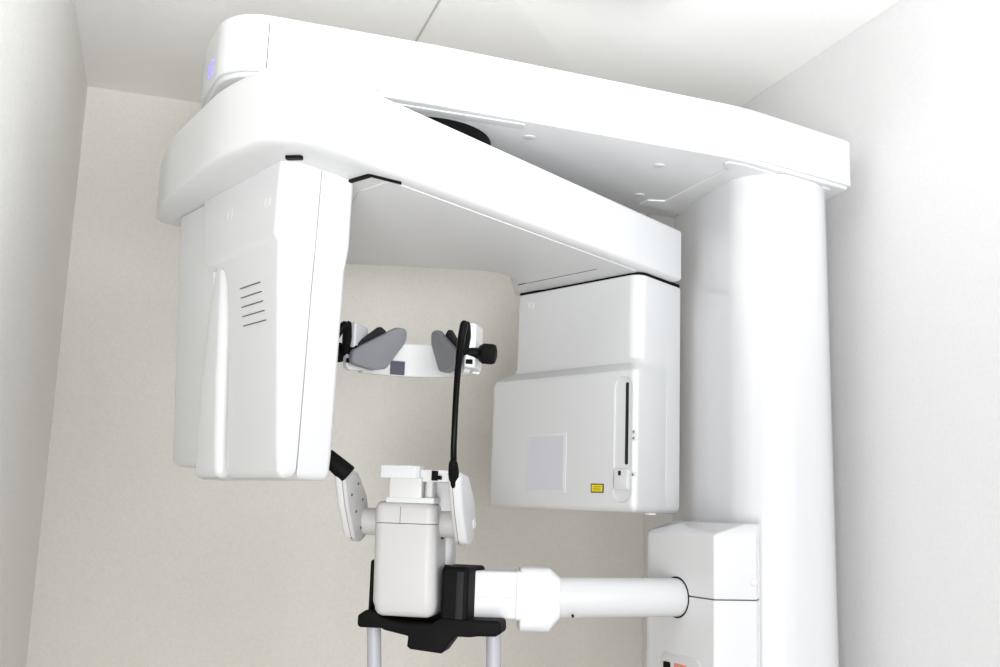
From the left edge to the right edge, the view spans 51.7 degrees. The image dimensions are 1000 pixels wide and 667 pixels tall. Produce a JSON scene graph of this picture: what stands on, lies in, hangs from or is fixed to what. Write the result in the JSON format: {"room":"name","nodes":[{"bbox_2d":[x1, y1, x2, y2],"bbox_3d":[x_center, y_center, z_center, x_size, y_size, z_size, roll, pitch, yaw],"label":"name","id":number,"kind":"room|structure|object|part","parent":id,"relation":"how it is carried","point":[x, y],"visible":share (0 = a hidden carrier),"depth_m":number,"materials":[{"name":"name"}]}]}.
{"room":"radiology room","nodes":[
{"label":"radiology room","id":0,"kind":"room"},
{"bbox_2d":[0,0,86,666],"bbox_3d":[-0.784,0.493,1.423,0.080,2.450,1.708,5,-10,-18],"label":"wall","id":1,"kind":"structure","parent":0,"point":[43,82],"depth_m":1.79,"materials":[{"name":"paint"}]},
{"bbox_2d":[26,86,646,666],"bbox_3d":[-0.336,0.690,2.497,1.622,2.450,0.080,5,-10,-18],"label":"wall","id":2,"kind":"structure","parent":0,"point":[143,560],"depth_m":2.42,"materials":[{"name":"paint"}]},
{"bbox_2d":[74,0,900,106],"bbox_3d":[-0.011,-0.689,1.870,1.622,0.080,1.868,5,-10,-18],"label":"ceiling","id":3,"kind":"structure","parent":0,"point":[730,52],"depth_m":2.09,"materials":[{"name":"paint"}]},
{"bbox_2d":[415,0,440,41],"bbox_3d":[-0.073,-0.654,1.843,0.004,0.002,1.688,5,-10,-18],"label":"trim","id":4,"kind":"structure","parent":3,"relation":"attached to","point":[438,2],"depth_m":2.05,"materials":[{"name":"grey"}]},
{"bbox_2d":[642,0,999,666],"bbox_3d":[0.678,0.623,1.895,0.080,2.450,1.708,5,-10,-18],"label":"wall","id":5,"kind":"structure","parent":0,"point":[913,241],"depth_m":1.80,"materials":[{"name":"paint"}]},
{"bbox_3d":[-0.096,1.804,1.448,1.622,0.080,1.868,5,-10,-18],"label":"floor","id":6,"kind":"structure","parent":0,"visible":0},
{"bbox_2d":[156,14,850,666],"bbox_3d":[0.041,0.685,1.649,1.268,2.202,0.809,5,-10,-18],"label":"machine","id":7,"kind":"object","parent":6,"relation":"on","point":[310,151],"visible":1,"depth_m":1.68,"materials":[{"name":"white paint"}]},
{"bbox_3d":[-0.401,0.054,1.462,0.032,0.299,0.083,9,-12,-37],"label":"handle","id":8,"kind":"part","parent":7,"relation":"part of","materials":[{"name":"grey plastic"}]},
{"bbox_2d":[243,319,265,326],"bbox_3d":[-0.324,-0.014,1.363,0.002,0.002,0.069,9,-12,-37],"label":"vent","id":9,"kind":"object","parent":7,"relation":"attached to","point":[246,322],"depth_m":1.36,"materials":[{"name":"grey plastic"}]},
{"bbox_3d":[-0.259,0.030,1.641,0.031,0.034,0.033,0,-10,10],"label":"knob","id":10,"kind":"part","parent":7,"relation":"part of","materials":[{"name":"black plastic"}]},
{"bbox_2d":[329,450,353,480],"bbox_3d":[-0.246,0.201,1.565,0.051,0.048,0.030,3,-10,-5],"label":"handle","id":11,"kind":"object","parent":7,"relation":"attached to","point":[342,470],"depth_m":1.55,"materials":[{"name":"black plastic"}]},
{"bbox_3d":[-0.261,0.096,1.587,0.047,0.241,0.031,6,-10,-23],"label":"temple rod","id":12,"kind":"part","parent":7,"relation":"part of","materials":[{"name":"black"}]},
{"bbox_3d":[-0.225,0.269,1.611,0.005,0.111,0.134,0,-10,10],"label":"plate","id":13,"kind":"part","parent":7,"relation":"part of","materials":[{"name":"grey plastic"}]},
{"bbox_3d":[-0.141,0.370,1.623,0.102,0.140,0.095,0,-10,10],"label":"chin post","id":14,"kind":"part","parent":7,"relation":"part of","materials":[{"name":"grey plastic"}]},
{"bbox_3d":[-0.148,-0.198,1.770,0.507,0.101,0.952,-6,-12,39],"label":"rotating arm","id":15,"kind":"part","parent":7,"relation":"part of","materials":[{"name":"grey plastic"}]},
{"bbox_3d":[-0.107,0.242,1.606,0.011,0.041,0.025,0,-10,10],"label":"chin stem","id":16,"kind":"part","parent":7,"relation":"part of","materials":[{"name":"grey plastic"}]},
{"bbox_3d":[-0.085,0.255,1.637,0.036,0.053,0.018,0,-10,10],"label":"plate","id":17,"kind":"part","parent":7,"relation":"part of","materials":[{"name":"grey plastic"}]},
{"bbox_2d":[448,459,458,487],"bbox_3d":[-0.069,0.208,1.526,0.016,0.043,0.026,0,-10,10],"label":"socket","id":18,"kind":"object","parent":7,"relation":"attached to","point":[453,470],"depth_m":1.52,"materials":[{"name":"black plastic"}]},
{"bbox_3d":[-0.064,0.270,1.583,0.005,0.111,0.134,0,-10,10],"label":"plate","id":19,"kind":"part","parent":7,"relation":"part of","materials":[{"name":"grey plastic"}]},
{"bbox_3d":[-0.063,0.099,1.549,0.014,0.247,0.045,0,-10,10],"label":"temple rod","id":20,"kind":"part","parent":7,"relation":"part of","materials":[{"name":"black plastic"}]},
{"bbox_3d":[-0.110,-0.346,1.606,0.319,0.002,0.022,5,-10,-18],"label":"rail","id":21,"kind":"part","parent":7,"relation":"part of","materials":[{"name":"grey plastic"}]},
{"bbox_3d":[-0.044,0.029,1.600,0.030,0.018,0.017,3,-10,-6],"label":"knob stem","id":22,"kind":"part","parent":7,"relation":"part of","materials":[{"name":"black plastic"}]},
{"bbox_3d":[-0.020,0.032,1.600,0.031,0.034,0.033,0,-10,10],"label":"knob","id":23,"kind":"part","parent":7,"relation":"part of","materials":[{"name":"black plastic"}]},
{"bbox_3d":[0.087,0.243,1.935,0.004,0.100,0.091,11,-13,-42],"label":"label plate","id":24,"kind":"part","parent":7,"relation":"part of","materials":[{"name":"grey plastic"}]},
{"bbox_3d":[0.087,0.242,1.935,0.004,0.113,0.104,11,-13,-42],"label":"label frame","id":25,"kind":"part","parent":7,"relation":"part of","materials":[{"name":"grey plastic"}]},
{"bbox_3d":[0.298,0.619,1.698,0.005,0.167,0.102,7,-11,-27],"label":"control panel","id":26,"kind":"part","parent":7,"relation":"part of","materials":[{"name":"grey plastic"}]},
{"bbox_3d":[0.298,0.618,1.699,0.004,0.172,0.106,7,-11,-27],"label":"panel frame","id":27,"kind":"part","parent":7,"relation":"part of","materials":[{"name":"grey plastic"}]}
]}

